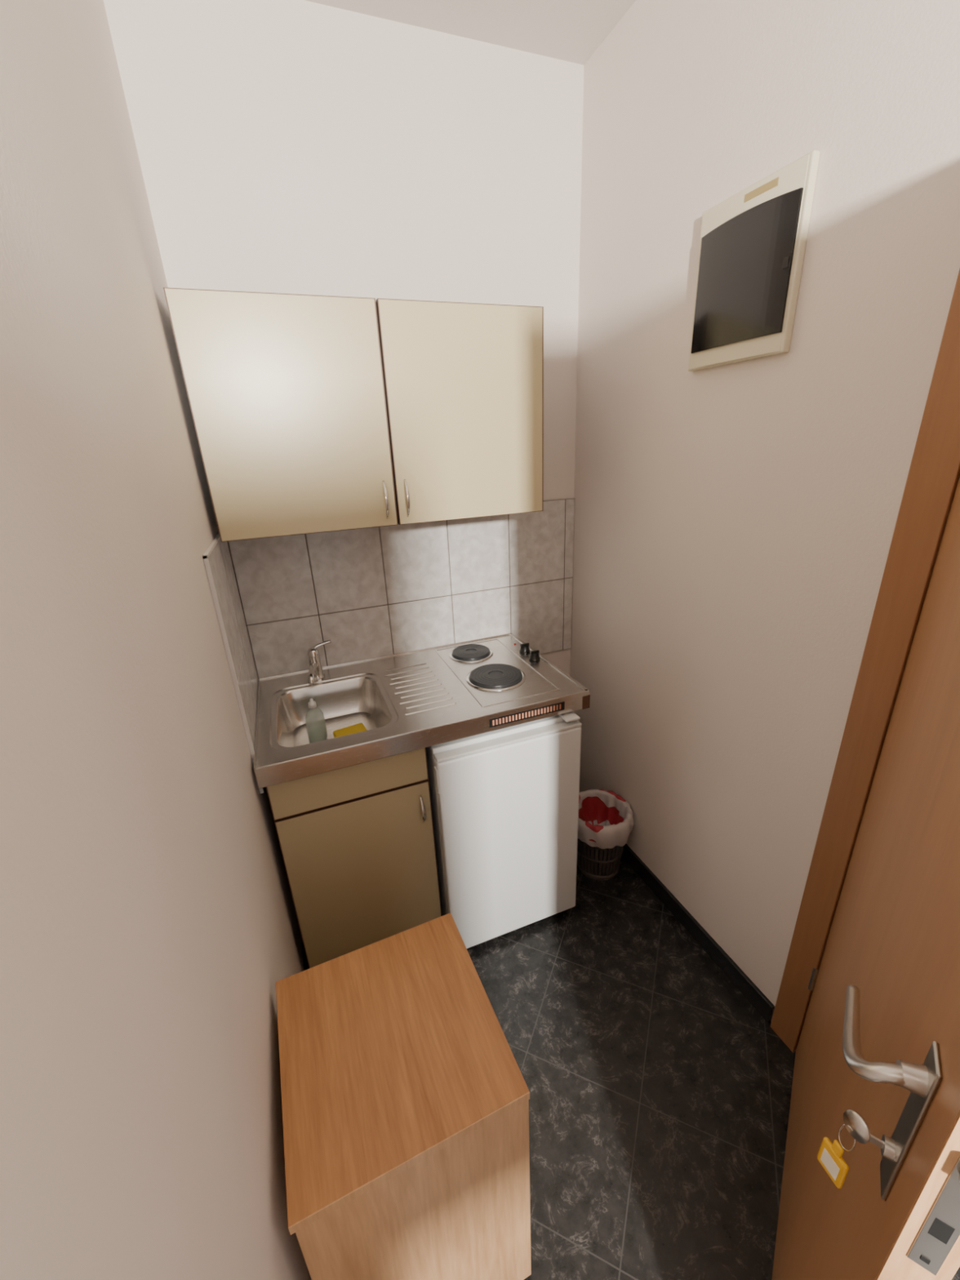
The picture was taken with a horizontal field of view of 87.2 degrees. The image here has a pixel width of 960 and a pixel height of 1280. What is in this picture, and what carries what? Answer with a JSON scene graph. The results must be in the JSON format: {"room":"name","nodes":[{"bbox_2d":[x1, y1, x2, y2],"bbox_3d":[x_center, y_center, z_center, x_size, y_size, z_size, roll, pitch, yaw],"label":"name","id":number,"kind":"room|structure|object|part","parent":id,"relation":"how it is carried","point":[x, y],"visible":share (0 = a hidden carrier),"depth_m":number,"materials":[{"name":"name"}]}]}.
{"room":"small kitchen","nodes":[
{"label":"small kitchen","id":0,"kind":"room"},
{"bbox_2d":[0,0,311,1279],"bbox_3d":[-0.433,0.111,0.547,0.120,2.727,2.440,-10,22,-19],"label":"wall","id":1,"kind":"structure","parent":0,"point":[149,927],"depth_m":0.51,"materials":[{"name":"paint"}]},
{"bbox_2d":[302,940,309,970],"bbox_3d":[-0.313,1.339,1.041,0.010,0.072,2.428,-10,22,-19],"label":"baseboard","id":2,"kind":"structure","parent":1,"relation":"attached to","point":[304,958],"depth_m":1.69,"materials":[{"name":"grey tile"}]},
{"bbox_2d":[103,0,583,675],"bbox_3d":[-0.227,-0.422,1.900,1.560,2.727,0.120,-10,22,-19],"label":"wall","id":3,"kind":"structure","parent":0,"point":[301,147],"depth_m":1.44,"materials":[{"name":"paint"}]},
{"bbox_2d":[163,287,543,542],"bbox_3d":[-0.303,-0.659,1.526,0.977,0.581,0.325,-10,22,-19],"label":"upper cabinet","id":4,"kind":"object","parent":3,"relation":"attached to","point":[311,413],"visible":1,"depth_m":1.39,"materials":[{"name":"beige"}]},
{"bbox_3d":[-0.489,-0.579,1.344,0.485,0.580,0.018,-10,22,-19],"label":"door panel","id":5,"kind":"part","parent":4,"relation":"part of","materials":[{"name":"beige laminate"}]},
{"bbox_3d":[-0.272,-0.407,1.466,0.014,0.110,0.036,-10,22,-19],"label":"handle","id":6,"kind":"part","parent":4,"relation":"part of","materials":[{"name":"silver metal"}]},
{"bbox_3d":[-0.214,-0.417,1.487,0.014,0.110,0.036,-10,22,-19],"label":"handle","id":7,"kind":"part","parent":4,"relation":"part of","materials":[{"name":"silver metal"}]},
{"bbox_3d":[-0.032,-0.662,1.503,0.485,0.580,0.018,-10,22,-19],"label":"door panel","id":8,"kind":"part","parent":4,"relation":"part of","materials":[{"name":"beige laminate"}]},
{"bbox_2d":[202,497,574,793],"bbox_3d":[-0.113,-0.078,1.703,1.289,0.658,0.528,-10,22,-19],"label":"tile backsplash","id":9,"kind":"structure","parent":3,"relation":"attached to","point":[380,591],"depth_m":1.86,"materials":[{"name":"grey tile"}]},
{"bbox_3d":[-0.707,0.031,1.493,0.010,0.658,0.520,-10,22,-19],"label":"edge trim","id":10,"kind":"part","parent":9,"relation":"part of","materials":[{"name":"white plastic"}]},
{"bbox_2d":[305,0,635,65],"bbox_3d":[0.172,-1.331,0.280,1.560,0.100,2.660,-10,22,-19],"label":"ceiling","id":11,"kind":"structure","parent":0,"point":[566,30],"depth_m":1.38,"materials":[{"name":"paint"}]},
{"bbox_2d":[466,844,959,1279],"bbox_3d":[1.329,1.445,0.807,3.120,0.100,4.360,-10,22,-19],"label":"floor","id":12,"kind":"structure","parent":0,"point":[660,1100],"depth_m":1.36,"materials":[{"name":"tile"}]},
{"bbox_2d":[266,747,441,968],"bbox_3d":[-0.440,0.647,1.782,0.439,0.838,0.589,-10,22,-19],"label":"base cabinet","id":13,"kind":"object","parent":12,"relation":"on","point":[357,842],"visible":0.77,"depth_m":1.52,"materials":[{"name":"brown"}]},
{"bbox_3d":[-0.365,0.398,1.436,0.438,0.122,0.018,-10,22,-19],"label":"drawer","id":14,"kind":"part","parent":13,"relation":"part of","materials":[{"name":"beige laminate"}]},
{"bbox_2d":[253,632,590,788],"bbox_3d":[-0.215,0.210,1.721,0.995,0.136,0.590,-10,22,-19],"label":"countertop","id":15,"kind":"structure","parent":13,"relation":"on","point":[411,700],"depth_m":1.62,"materials":[{"name":"silver metal"}]},
{"bbox_2d":[305,697,328,742],"bbox_3d":[-0.528,0.255,1.613,0.042,0.150,0.066,15,27,38],"label":"dish soap bottle","id":16,"kind":"object","parent":15,"relation":"on","point":[316,726],"visible":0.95,"depth_m":1.60,"materials":[{"name":"white plastic"}]},
{"bbox_2d":[306,640,331,685],"bbox_3d":[-0.574,0.092,1.723,0.084,0.126,0.192,0,21,6],"label":"sink faucet","id":17,"kind":"object","parent":15,"relation":"on","point":[315,673],"visible":1,"depth_m":1.76,"materials":[{"name":"silver metal"}]},
{"bbox_3d":[-0.563,0.107,1.701,0.019,0.040,0.147,-7,21,-10],"label":"spout","id":18,"kind":"part","parent":17,"relation":"part of","materials":[{"name":"silver metal"}]},
{"bbox_3d":[-0.557,0.018,1.771,0.069,0.026,0.010,-13,24,-25],"label":"lever","id":19,"kind":"part","parent":17,"relation":"part of","materials":[{"name":"silver metal"}]},
{"bbox_2d":[255,659,411,765],"bbox_3d":[-0.484,0.261,1.631,0.413,0.130,0.586,-10,22,-19],"label":"sink basin","id":20,"kind":"object","parent":15,"relation":"in","point":[362,691],"depth_m":1.67,"materials":[{"name":"silver metal"}]},
{"bbox_2d":[333,723,367,737],"bbox_3d":[-0.423,0.304,1.645,0.100,0.024,0.060,-14,24,-27],"label":"sponge","id":21,"kind":"object","parent":15,"relation":"in","point":[358,727],"visible":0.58,"depth_m":1.64,"materials":[{"name":"yellow"}]},
{"bbox_2d":[448,642,540,691],"bbox_3d":[0.064,0.069,1.834,0.312,0.034,0.422,-10,22,-19],"label":"cooktop","id":22,"kind":"object","parent":15,"relation":"in","point":[491,677],"visible":1,"depth_m":1.75,"materials":[{"name":"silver metal"}]},
{"bbox_3d":[0.171,0.032,1.925,0.042,0.028,0.042,-10,22,-19],"label":"knob","id":23,"kind":"part","parent":22,"relation":"part of","materials":[{"name":"black plastic"}]},
{"bbox_3d":[0.201,0.058,1.853,0.042,0.028,0.042,-10,22,-19],"label":"knob","id":24,"kind":"part","parent":22,"relation":"part of","materials":[{"name":"black plastic"}]},
{"bbox_3d":[-0.173,0.521,1.531,0.014,0.105,0.036,-10,22,-19],"label":"handle","id":25,"kind":"part","parent":13,"relation":"part of","materials":[{"name":"silver metal"}]},
{"bbox_2d":[275,912,531,1279],"bbox_3d":[-0.153,1.022,1.046,0.380,0.645,0.380,-11,23,-21],"label":"wooden cabinet","id":26,"kind":"object","parent":12,"relation":"on","point":[406,1095],"visible":1,"depth_m":0.86,"materials":[{"name":"brown wood"}]},
{"bbox_3d":[-0.080,1.081,0.893,0.372,0.614,0.018,-11,23,-21],"label":"panel","id":27,"kind":"part","parent":26,"relation":"part of","materials":[{"name":"brown wood"}]},
{"bbox_2d":[425,711,581,948],"bbox_3d":[0.018,0.586,1.892,0.482,0.834,0.540,-10,22,-19],"label":"mini fridge","id":28,"kind":"object","parent":12,"relation":"on","point":[504,802],"visible":0.72,"depth_m":1.62,"materials":[{"name":"white"}]},
{"bbox_3d":[-0.005,0.207,1.766,0.479,0.020,0.500,-10,22,-19],"label":"panel","id":29,"kind":"part","parent":28,"relation":"part of","materials":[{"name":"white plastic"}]},
{"bbox_2d":[577,789,634,880],"bbox_3d":[0.483,0.794,2.042,0.248,0.297,0.254,-10,22,-19],"label":"trash bin","id":30,"kind":"object","parent":12,"relation":"on","point":[606,823],"visible":0.84,"depth_m":2.01,"materials":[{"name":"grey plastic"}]},
{"bbox_2d":[569,0,959,1022],"bbox_3d":[0.893,-0.130,1.008,0.150,2.727,2.440,-10,22,-19],"label":"wall","id":31,"kind":"structure","parent":0,"point":[735,523],"depth_m":1.29,"materials":[{"name":"paint"}]},
{"bbox_2d":[578,791,774,1023],"bbox_3d":[0.648,0.919,2.010,0.012,0.072,1.185,-10,22,-19],"label":"baseboard","id":32,"kind":"structure","parent":31,"relation":"attached to","point":[764,1006],"depth_m":1.72,"materials":[{"name":"grey tile"}]},
{"bbox_2d":[688,150,820,371],"bbox_3d":[0.608,-0.841,1.173,0.034,0.348,0.292,-10,22,-19],"label":"breaker panel","id":33,"kind":"object","parent":31,"relation":"attached to","point":[753,242],"visible":1,"depth_m":1.13,"materials":[{"name":"beige plastic"}]},
{"bbox_3d":[0.600,-0.834,1.170,0.014,0.258,0.268,-10,22,-19],"label":"smoked door","id":34,"kind":"part","parent":33,"relation":"part of","materials":[{"name":"black plastic"}]},
{"bbox_2d":[808,967,818,991],"bbox_3d":[0.878,0.889,1.327,0.014,0.080,0.014,12,25,33],"label":"hinge","id":35,"kind":"object","parent":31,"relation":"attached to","point":[815,972],"visible":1,"depth_m":1.32,"materials":[{"name":"grey metal"}]},
{"bbox_2d":[770,268,959,1052],"bbox_3d":[1.075,0.304,0.692,0.166,2.130,1.020,-10,22,-19],"label":"trim","id":36,"kind":"structure","parent":31,"relation":"attached to","point":[934,473],"depth_m":1.03,"materials":[{"name":"brown wood"}]},
{"bbox_2d":[771,475,959,1279],"bbox_3d":[0.630,0.349,0.737,0.040,2.037,0.835,12,25,33],"label":"leaf","id":37,"kind":"object","parent":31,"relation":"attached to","point":[894,935],"visible":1,"depth_m":0.70,"materials":[{"name":"brown wood"}]},
{"bbox_2d":[880,1040,942,1200],"bbox_3d":[0.400,0.459,0.484,0.027,0.200,0.034,12,26,33],"label":"escutcheon","id":38,"kind":"object","parent":37,"relation":"attached to","point":[916,1107],"depth_m":0.46,"materials":[{"name":"silver metal"}]},
{"bbox_2d":[842,984,905,1085],"bbox_3d":[0.403,0.408,0.536,0.048,0.090,0.152,6,23,22],"label":"lever","id":39,"kind":"object","parent":38,"relation":"attached to","point":[875,1072],"visible":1,"depth_m":0.50,"materials":[{"name":"grey metal"}]},
{"bbox_2d":[880,1133,895,1161],"bbox_3d":[0.405,0.504,0.499,0.009,0.018,0.018,12,26,33],"label":"cylinder","id":40,"kind":"object","parent":38,"relation":"attached to","point":[888,1150],"visible":1,"depth_m":0.49,"materials":[{"name":"grey metal"}]},
{"bbox_2d":[869,1133,884,1148],"bbox_3d":[0.395,0.502,0.506,0.018,0.008,0.002,12,25,33],"label":"blade","id":41,"kind":"object","parent":40,"relation":"in","point":[875,1140],"depth_m":0.50,"materials":[{"name":"silver metal"}]},
{"bbox_2d":[843,1109,870,1143],"bbox_3d":[0.382,0.494,0.511,0.021,0.024,0.017,12,25,33],"label":"bow","id":42,"kind":"object","parent":41,"relation":"attached to","point":[860,1132],"depth_m":0.51,"materials":[{"name":"silver metal"}]},
{"bbox_2d":[838,1124,856,1151],"bbox_3d":[0.380,0.516,0.522,0.014,0.038,0.010,12,26,33],"label":"ring","id":43,"kind":"object","parent":42,"relation":"hanging from","point":[842,1126],"depth_m":0.52,"materials":[{"name":"silver metal"}]},
{"bbox_2d":[817,1137,848,1188],"bbox_3d":[0.378,0.555,0.538,0.007,0.053,0.028,-8,22,-13],"label":"tag","id":44,"kind":"object","parent":43,"relation":"hanging from","point":[829,1155],"visible":1,"depth_m":0.54,"materials":[{"name":"yellow plastic"}]},
{"bbox_3d":[0.396,0.399,0.460,0.022,0.026,0.026,7,23,24],"label":"inside handle neck","id":45,"kind":"part","parent":38,"relation":"part of","materials":[{"name":"silver metal"}]},
{"bbox_2d":[876,1116,959,1279],"bbox_3d":[0.391,0.482,0.421,0.038,2.033,0.001,12,25,33],"label":"door edge","id":46,"kind":"object","parent":37,"relation":"attached to","point":[898,1266],"visible":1,"depth_m":0.44,"materials":[{"name":"brown wood"}]},
{"bbox_2d":[906,1155,959,1275],"bbox_3d":[0.389,0.454,0.410,0.020,0.225,0.002,12,26,34],"label":"lock faceplate","id":47,"kind":"object","parent":37,"relation":"attached to","point":[946,1208],"visible":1,"depth_m":0.43,"materials":[{"name":"grey metal"}]},
{"bbox_2d":[920,1217,955,1264],"bbox_3d":[0.389,0.455,0.410,0.012,0.203,0.002,12,25,33],"label":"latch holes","id":48,"kind":"object","parent":47,"relation":"attached to","point":[939,1229],"visible":1,"depth_m":0.43,"materials":[{"name":"metal"}]}
]}

